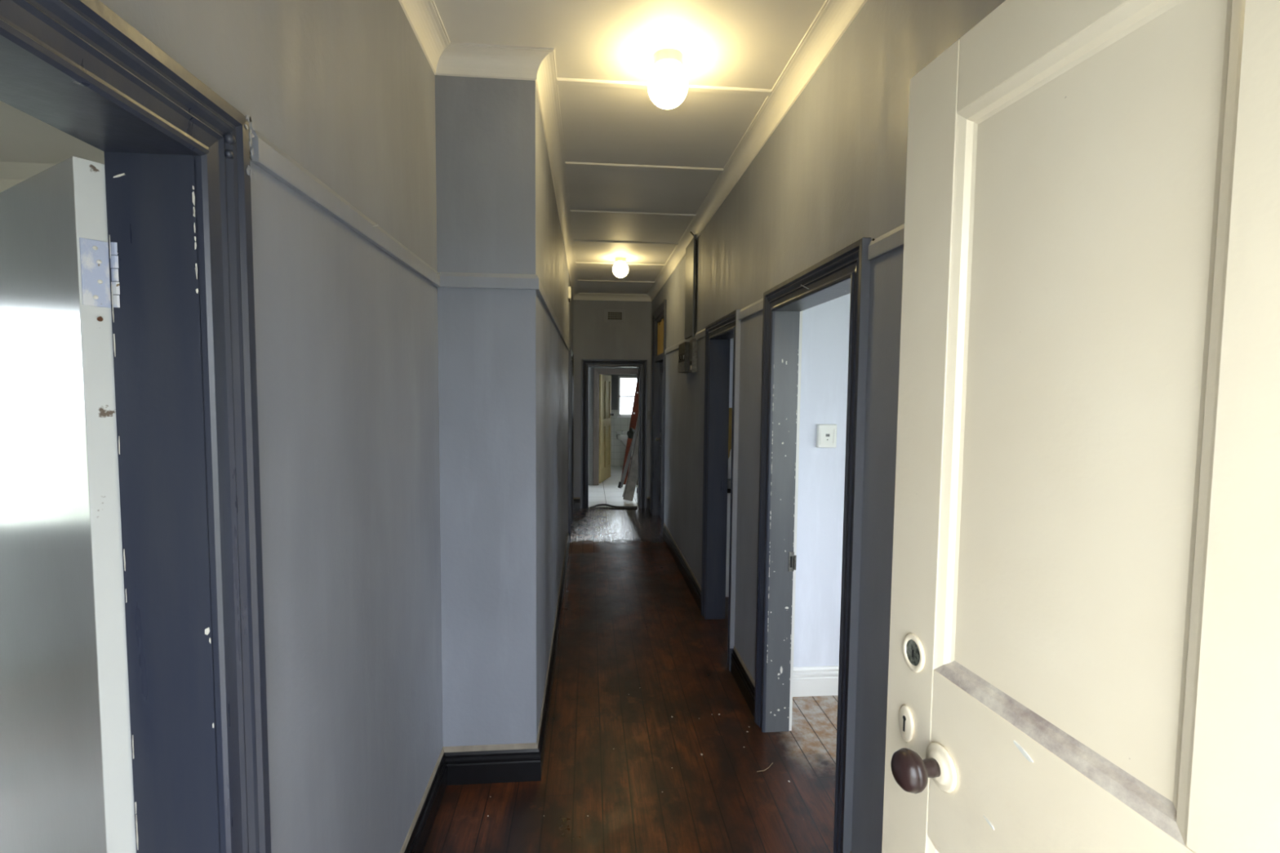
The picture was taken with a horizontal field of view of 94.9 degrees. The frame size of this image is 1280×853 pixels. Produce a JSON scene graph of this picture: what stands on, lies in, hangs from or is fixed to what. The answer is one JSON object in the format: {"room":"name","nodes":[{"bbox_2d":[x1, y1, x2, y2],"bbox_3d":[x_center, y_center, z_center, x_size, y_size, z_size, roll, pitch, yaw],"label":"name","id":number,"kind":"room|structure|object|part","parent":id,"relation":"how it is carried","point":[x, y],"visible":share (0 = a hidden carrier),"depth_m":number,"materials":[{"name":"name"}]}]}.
{"room":"house hallway","nodes":[
{"label":"house hallway","id":0,"kind":"room"},
{"bbox_2d":[99,0,573,852],"bbox_3d":[-0.830,-0.081,4.031,0.518,2.978,8.230,0,4,-5],"label":"wall","id":1,"kind":"structure","parent":0,"point":[413,432],"depth_m":1.77,"materials":[{"name":"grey paint"}]},
{"bbox_2d":[0,155,136,852],"bbox_3d":[-1.163,0.579,1.143,0.797,1.993,0.056,3,4,30],"label":"door","id":2,"kind":"structure","parent":1,"relation":"in","point":[66,775],"depth_m":0.96,"materials":[{"name":"white paint"}]},
{"bbox_2d":[97,316,102,321],"bbox_3d":[-0.830,-0.169,0.904,0.007,0.015,0.023,-2,4,-37],"label":"nail","id":3,"kind":"object","parent":1,"relation":"attached to","point":[99,318],"visible":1,"depth_m":0.90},
{"bbox_2d":[0,0,271,852],"bbox_3d":[-0.714,0.557,0.601,0.158,2.132,1.054,0,4,-5],"label":"door frame","id":4,"kind":"structure","parent":1,"relation":"attached to","point":[179,175],"depth_m":0.94,"materials":[{"name":"paint"}]},
{"bbox_2d":[249,127,568,350],"bbox_3d":[-0.716,-0.663,3.567,0.404,0.060,5.020,0,4,-5],"label":"rail","id":5,"kind":"object","parent":1,"relation":"attached to","point":[267,156],"visible":0.98,"depth_m":1.56,"materials":[{"name":"paint"}]},
{"bbox_2d":[400,531,569,852],"bbox_3d":[-0.734,1.353,3.717,0.410,0.157,5.090,0,4,-5],"label":"baseboard","id":6,"kind":"structure","parent":1,"relation":"attached to","point":[505,762],"depth_m":2.48,"materials":[{"name":"black paint"}]},
{"bbox_2d":[568,286,571,302],"bbox_3d":[-0.739,-1.377,6.165,0.026,0.158,0.160,0,4,-5],"label":"box","id":7,"kind":"object","parent":1,"relation":"attached to","point":[569,287],"visible":0.98,"depth_m":6.09,"materials":[{"name":"white plastic"}]},
{"bbox_2d":[568,346,573,542],"bbox_3d":[-0.892,0.174,6.823,0.209,2.122,1.004,0,4,-5],"label":"door frame","id":8,"kind":"structure","parent":1,"relation":"attached to","point":[571,354],"depth_m":6.38,"materials":[{"name":"paint"}]},
{"bbox_2d":[573,497,580,514],"bbox_3d":[-0.856,1.097,7.829,0.102,0.157,0.820,0,4,-5],"label":"baseboard","id":9,"kind":"structure","parent":1,"relation":"attached to","point":[576,500],"depth_m":8.22,"materials":[{"name":"black paint"}]},
{"bbox_2d":[398,0,867,302],"bbox_3d":[-0.213,-1.523,3.994,1.474,0.086,8.230,0,4,-5],"label":"crown molding","id":10,"kind":"structure","parent":1,"relation":"attached to","point":[445,57],"depth_m":2.39,"materials":[{"name":"beige paint"}]},
{"bbox_2d":[0,0,826,294],"bbox_3d":[-0.536,-1.770,6.204,8.900,0.154,13.250,0,4,-5],"label":"ceiling","id":11,"kind":"structure","parent":0,"point":[639,172],"depth_m":2.72,"materials":[{"name":"beige paint"}]},
{"bbox_2d":[612,257,628,277],"bbox_3d":[-0.194,-1.584,5.868,0.160,0.192,0.160,0,4,-5],"label":"ceiling light","id":12,"kind":"object","parent":11,"relation":"attached to","point":[620,269],"visible":1,"depth_m":5.81,"materials":[{"name":"beige glass"}]},
{"bbox_2d":[647,48,688,109],"bbox_3d":[0.110,-1.362,2.323,0.160,0.192,0.160,0,4,-5],"label":"ceiling light","id":13,"kind":"object","parent":11,"relation":"attached to","point":[668,84],"visible":1,"depth_m":2.27,"materials":[{"name":"beige glass"}]},
{"bbox_2d":[573,299,651,508],"bbox_3d":[-0.486,-0.340,8.259,1.264,2.978,0.150,0,4,-5],"label":"wall","id":14,"kind":"structure","parent":0,"point":[593,338],"depth_m":8.14,"materials":[{"name":"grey paint"}]},
{"bbox_2d":[581,359,647,508],"bbox_3d":[-0.369,0.106,8.284,0.914,2.087,0.179,0,4,-5],"label":"door frame","id":15,"kind":"structure","parent":14,"relation":"attached to","point":[585,363],"depth_m":8.20,"materials":[{"name":"paint"}]},
{"bbox_2d":[604,309,626,323],"bbox_3d":[-0.346,-1.528,8.117,0.300,0.184,0.009,0,4,-5],"label":"air vent","id":16,"kind":"object","parent":14,"relation":"in","point":[610,315],"visible":1,"depth_m":8.12,"materials":[{"name":"grey metal"}]},
{"bbox_2d":[608,312,622,319],"bbox_3d":[-0.346,-1.528,8.116,0.190,0.100,0.007,0,4,-5],"label":"grille","id":17,"kind":"object","parent":16,"relation":"attached to","point":[611,316],"depth_m":8.12,"materials":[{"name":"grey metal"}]},
{"bbox_2d":[588,466,638,506],"bbox_3d":[-0.391,1.059,10.729,3.500,0.122,4.730,0,4,-5],"label":"floor","id":18,"kind":"structure","parent":0,"point":[607,491],"depth_m":9.51,"materials":[{"name":"white tile"}]},
{"bbox_2d":[617,418,638,488],"bbox_3d":[-0.142,0.335,9.905,0.459,1.425,0.060,0,4,-5],"label":"leaning board","id":19,"kind":"object","parent":18,"relation":"on","point":[621,482],"visible":0.65,"depth_m":9.90,"materials":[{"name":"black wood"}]},
{"bbox_2d":[626,427,635,438],"bbox_3d":[-0.143,0.112,9.984,0.156,0.193,0.111,0,4,-5],"label":"cloth bundle","id":20,"kind":"object","parent":19,"relation":"attached to","point":[630,433],"visible":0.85,"depth_m":9.95,"materials":[{"name":"black fabric"}]},
{"bbox_2d":[620,382,639,484],"bbox_3d":[-0.144,0.121,10.070,0.379,1.760,0.029,0,4,-5],"label":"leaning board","id":21,"kind":"object","parent":18,"relation":"on","point":[635,406],"visible":0.59,"depth_m":10.05,"materials":[{"name":"white paint"}]},
{"bbox_2d":[622,426,638,501],"bbox_3d":[-0.030,0.366,8.791,0.435,1.519,0.032,0,4,-5],"label":"leaning board","id":22,"kind":"object","parent":18,"relation":"on","point":[633,474],"visible":0.52,"depth_m":8.79,"materials":[{"name":"grey wood"}]},
{"bbox_2d":[588,367,639,484],"bbox_3d":[-0.532,-0.401,9.247,1.650,2.978,2.130,0,4,-5],"label":"wall","id":23,"kind":"structure","parent":0,"point":[590,369],"depth_m":10.18,"materials":[{"name":"grey paint"}]},
{"bbox_2d":[598,374,613,483],"bbox_3d":[-0.612,0.022,10.762,0.104,1.925,0.830,1,4,10],"label":"door","id":24,"kind":"structure","parent":23,"relation":"in","point":[605,380],"depth_m":10.71,"materials":[{"name":"beige paint"}]},
{"bbox_3d":[-0.670,-0.475,10.562,0.008,0.680,0.275,1,4,10],"label":"panel","id":25,"kind":"part","parent":24,"relation":"part of","materials":[{"name":"beige paint"}]},
{"bbox_3d":[-0.678,0.378,10.615,0.008,0.750,0.275,1,4,10],"label":"panel","id":26,"kind":"part","parent":24,"relation":"part of","materials":[{"name":"beige paint"}]},
{"bbox_3d":[-0.608,-0.496,10.911,0.008,0.680,0.275,1,4,10],"label":"panel","id":27,"kind":"part","parent":24,"relation":"part of","materials":[{"name":"beige paint"}]},
{"bbox_3d":[-0.616,0.357,10.964,0.008,0.750,0.275,1,4,10],"label":"panel","id":28,"kind":"part","parent":24,"relation":"part of","materials":[{"name":"beige paint"}]},
{"bbox_2d":[607,374,636,466],"bbox_3d":[-0.358,-0.544,11.576,2.800,2.978,2.750,0,4,-5],"label":"wall","id":29,"kind":"structure","parent":0,"point":[618,449],"depth_m":12.84,"materials":[{"name":"grey paint"}]},
{"bbox_2d":[592,368,639,485],"bbox_3d":[-0.388,0.009,10.279,0.860,2.035,0.154,0,4,-5],"label":"door frame","id":30,"kind":"structure","parent":29,"relation":"attached to","point":[597,371],"depth_m":10.16,"materials":[{"name":"brown paint"}]},
{"bbox_2d":[616,430,634,458],"bbox_3d":[-0.206,0.406,12.655,0.600,0.630,0.430,0,4,-5],"label":"basin","id":31,"kind":"object","parent":29,"relation":"attached to","point":[622,436],"visible":0.38,"depth_m":12.54,"materials":[{"name":"white ceramic"}]},
{"bbox_3d":[-0.205,0.329,12.650,0.600,0.305,0.430,0,4,-5],"label":"bowl","id":32,"kind":"part","parent":31,"relation":"part of","materials":[{"name":"white ceramic"}]},
{"bbox_2d":[617,376,636,417],"bbox_3d":[0.076,-0.641,12.865,1.150,0.910,0.130,0,4,-5],"label":"window","id":33,"kind":"structure","parent":29,"relation":"in","point":[620,415],"depth_m":12.83,"materials":[{"name":"white paint"}]},
{"bbox_3d":[0.073,-0.204,12.877,1.150,0.037,0.100,0,4,-5],"label":"sill","id":34,"kind":"part","parent":33,"relation":"part of","materials":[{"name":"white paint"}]},
{"bbox_2d":[422,506,837,852],"bbox_3d":[-0.362,1.473,4.069,8.900,0.120,8.570,0,4,-5],"label":"floor","id":35,"kind":"structure","parent":0,"point":[631,623],"depth_m":2.75,"materials":[{"name":"brown wood"}]},
{"bbox_2d":[589,503,637,508],"bbox_3d":[-0.376,1.129,8.326,0.672,0.038,0.178,0,4,-5],"label":"cord","id":36,"kind":"object","parent":35,"relation":"on","point":[599,504],"visible":1,"depth_m":8.29,"materials":[{"name":"black rubber"}]},
{"bbox_2d":[725,493,730,596],"bbox_3d":[1.222,0.940,5.037,1.200,0.855,0.613,0,4,-5],"label":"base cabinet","id":37,"kind":"object","parent":35,"relation":"on","point":[728,494],"visible":0.02,"depth_m":4.71,"materials":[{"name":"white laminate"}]},
{"bbox_2d":[727,478,730,493],"bbox_3d":[1.238,0.493,5.013,1.255,0.035,0.623,0,4,-5],"label":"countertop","id":38,"kind":"structure","parent":37,"relation":"on","point":[728,480],"depth_m":4.78,"materials":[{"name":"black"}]},
{"bbox_2d":[727,448,731,479],"bbox_3d":[0.802,0.330,5.180,0.064,0.260,0.064,0,4,-5],"label":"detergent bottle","id":39,"kind":"object","parent":38,"relation":"on","point":[730,456],"visible":0.49,"depth_m":5.16,"materials":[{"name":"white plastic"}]},
{"bbox_2d":[728,293,850,666],"bbox_3d":[2.345,-0.073,4.384,3.465,2.978,8.380,0,4,-5],"label":"wall","id":40,"kind":"structure","parent":0,"point":[825,326],"depth_m":3.17,"materials":[{"name":"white paint"}]},
{"bbox_2d":[792,665,839,697],"bbox_3d":[2.354,1.404,3.346,3.315,0.158,0.020,0,4,-5],"label":"baseboard","id":41,"kind":"structure","parent":40,"relation":"attached to","point":[811,681],"depth_m":3.22,"materials":[{"name":"white paint"}]},
{"bbox_2d":[816,424,836,447],"bbox_3d":[0.997,0.051,3.135,0.102,0.124,0.034,0,4,-5],"label":"light switch","id":42,"kind":"object","parent":40,"relation":"attached to","point":[826,434],"visible":1,"depth_m":3.12,"materials":[{"name":"white plastic"}]},
{"bbox_3d":[1.213,0.375,5.308,1.255,0.161,0.018,0,4,-5],"label":"backsplash","id":43,"kind":"structure","parent":40,"relation":"attached to","visible":0},
{"bbox_2d":[728,408,732,457],"bbox_3d":[0.905,0.063,5.256,0.520,0.458,0.026,0,4,-5],"label":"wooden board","id":44,"kind":"object","parent":43,"relation":"on","point":[730,409],"visible":0.02,"depth_m":5.23,"materials":[{"name":"brown wood"}]},
{"bbox_2d":[649,0,1005,852],"bbox_3d":[0.560,-0.080,4.228,0.118,2.978,8.380,0,4,-5],"label":"wall","id":45,"kind":"structure","parent":0,"point":[831,175],"depth_m":2.03,"materials":[{"name":"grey paint"}]},
{"bbox_2d":[646,497,650,511],"bbox_3d":[0.132,1.086,8.151,0.042,0.157,0.350,0,4,-5],"label":"baseboard","id":46,"kind":"structure","parent":45,"relation":"attached to","point":[648,499],"depth_m":8.29,"materials":[{"name":"black paint"}]},
{"bbox_2d":[650,299,666,535],"bbox_3d":[0.290,-0.123,7.279,0.168,2.682,1.204,0,4,-5],"label":"door frame","id":47,"kind":"structure","parent":45,"relation":"attached to","point":[656,362],"depth_m":7.76,"materials":[{"name":"paint"}]},
{"bbox_2d":[655,361,663,518],"bbox_3d":[0.287,0.197,7.299,0.100,2.020,0.970,0,4,-5],"label":"door","id":48,"kind":"structure","parent":45,"relation":"in","point":[660,439],"depth_m":7.61,"materials":[{"name":"paint"}]},
{"bbox_3d":[0.270,0.628,7.541,0.012,0.750,0.280,0,4,-5],"label":"panel moulding","id":49,"kind":"part","parent":48,"relation":"part of","materials":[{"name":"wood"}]},
{"bbox_3d":[0.279,-0.295,7.484,0.012,0.800,0.280,0,4,-5],"label":"panel moulding","id":50,"kind":"part","parent":48,"relation":"part of","materials":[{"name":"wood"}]},
{"bbox_2d":[655,312,663,358],"bbox_3d":[0.262,-1.113,7.215,0.030,0.492,0.998,0,4,-5],"label":"window","id":51,"kind":"structure","parent":45,"relation":"in","point":[660,321],"depth_m":7.35,"materials":[{"name":"glass"}]},
{"bbox_2d":[662,522,701,610],"bbox_3d":[0.369,1.249,5.562,0.020,0.157,2.360,0,4,-5],"label":"baseboard","id":52,"kind":"structure","parent":45,"relation":"attached to","point":[693,584],"depth_m":5.24,"materials":[{"name":"black paint"}]},
{"bbox_2d":[677,342,688,373],"bbox_3d":[0.390,-0.590,5.061,0.080,0.250,0.340,0,4,-5],"label":"meter box","id":53,"kind":"object","parent":45,"relation":"attached to","point":[683,348],"visible":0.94,"depth_m":4.93,"materials":[{"name":"paint"}]},
{"bbox_3d":[0.357,-0.590,5.058,0.002,0.070,0.310,0,4,-5],"label":"switch panel","id":54,"kind":"part","parent":53,"relation":"part of","materials":[{"name":"black plastic"}]},
{"bbox_2d":[665,328,705,354],"bbox_3d":[0.390,-0.769,5.439,0.014,0.060,2.355,0,4,-5],"label":"rail","id":55,"kind":"object","parent":45,"relation":"attached to","point":[701,334],"visible":0.6,"depth_m":5.11,"materials":[{"name":"paint"}]},
{"bbox_2d":[684,231,697,338],"bbox_3d":[0.416,-1.153,4.951,0.050,0.890,0.444,0,4,-5],"label":"duct cover","id":56,"kind":"object","parent":45,"relation":"attached to","point":[691,249],"visible":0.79,"depth_m":4.87,"materials":[{"name":"metal"}]},
{"bbox_2d":[688,338,697,373],"bbox_3d":[0.429,-0.576,4.800,0.046,0.271,0.177,0,4,-5],"label":"switch box","id":57,"kind":"object","parent":45,"relation":"attached to","point":[692,343],"visible":0.97,"depth_m":4.72,"materials":[{"name":"metal"}]},
{"bbox_2d":[700,309,740,671],"bbox_3d":[0.586,0.366,3.880,0.168,2.132,0.896,0,4,-5],"label":"door frame","id":58,"kind":"structure","parent":45,"relation":"attached to","point":[719,333],"depth_m":4.21,"materials":[{"name":"paint"}]},
{"bbox_3d":[0.658,0.372,3.888,0.022,2.120,0.870,0,4,-5],"label":"room architrave","id":59,"kind":"part","parent":58,"relation":"part of","materials":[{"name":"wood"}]},
{"bbox_2d":[730,645,755,717],"bbox_3d":[0.573,1.395,3.228,0.020,0.157,0.525,0,4,-5],"label":"baseboard","id":60,"kind":"structure","parent":45,"relation":"attached to","point":[740,672],"depth_m":3.22,"materials":[{"name":"black paint"}]},
{"bbox_2d":[738,297,763,319],"bbox_3d":[0.594,-0.622,3.106,0.014,0.060,0.510,0,4,-5],"label":"rail","id":61,"kind":"object","parent":45,"relation":"attached to","point":[756,307],"visible":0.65,"depth_m":3.10,"materials":[{"name":"paint"}]},
{"bbox_2d":[754,237,871,852],"bbox_3d":[0.715,0.454,2.398,0.168,2.142,1.036,0,4,-5],"label":"door frame","id":62,"kind":"structure","parent":45,"relation":"attached to","point":[846,271],"depth_m":2.76,"materials":[{"name":"paint"}]},
{"bbox_3d":[0.729,0.651,2.828,0.025,0.095,0.005,0,4,-5],"label":"strike plate","id":63,"kind":"part","parent":62,"relation":"part of","materials":[{"name":"metal"}]},
{"bbox_3d":[0.787,0.460,2.406,0.022,2.130,1.010,0,4,-5],"label":"room architrave","id":64,"kind":"part","parent":62,"relation":"part of","materials":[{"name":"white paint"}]},
{"bbox_2d":[867,223,904,260],"bbox_3d":[0.784,-0.485,0.925,0.014,0.060,1.765,0,4,-5],"label":"rail","id":65,"kind":"object","parent":45,"relation":"attached to","point":[893,240],"visible":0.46,"depth_m":1.69,"materials":[{"name":"paint"}]},
{"bbox_3d":[0.013,0.186,-0.153,8.900,2.978,0.270,0,4,-5],"label":"wall","id":66,"kind":"structure","parent":0,"visible":0},
{"bbox_2d":[881,0,1279,852],"bbox_3d":[0.451,0.574,0.493,0.113,2.117,0.884,0,4,-10],"label":"door","id":67,"kind":"structure","parent":66,"relation":"in","point":[1084,642],"depth_m":0.60,"materials":[{"name":"beige paint"}]},
{"bbox_3d":[0.371,0.461,0.789,0.059,0.053,0.053,0,4,-10],"label":"knob","id":68,"kind":"part","parent":67,"relation":"part of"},
{"bbox_3d":[0.444,0.997,0.699,0.029,0.823,0.321,0,4,-10],"label":"panel moulding","id":69,"kind":"part","parent":67,"relation":"part of","materials":[{"name":"beige paint"}]},
{"bbox_3d":[0.493,-0.435,0.440,0.044,0.095,0.667,0,4,-10],"label":"rail","id":70,"kind":"part","parent":67,"relation":"part of","materials":[{"name":"beige paint"}]},
{"bbox_3d":[0.485,0.477,0.497,0.044,0.240,0.667,0,4,-10],"label":"rail","id":71,"kind":"part","parent":67,"relation":"part of","materials":[{"name":"beige paint"}]},
{"bbox_3d":[0.460,-0.026,0.637,0.016,0.746,0.320,0,4,-10],"label":"panel","id":72,"kind":"part","parent":67,"relation":"part of","materials":[{"name":"beige paint"}]},
{"bbox_3d":[-2.777,-0.093,3.936,4.053,2.978,8.380,0,4,-5],"label":"wall","id":73,"kind":"structure","parent":0,"visible":0},
{"bbox_2d":[0,161,56,192],"bbox_3d":[-2.700,-1.357,1.661,3.500,0.148,4.000,0,4,-5],"label":"crown molding","id":74,"kind":"structure","parent":73,"relation":"attached to","point":[11,174],"depth_m":3.50,"materials":[{"name":"beige paint"}]}
]}

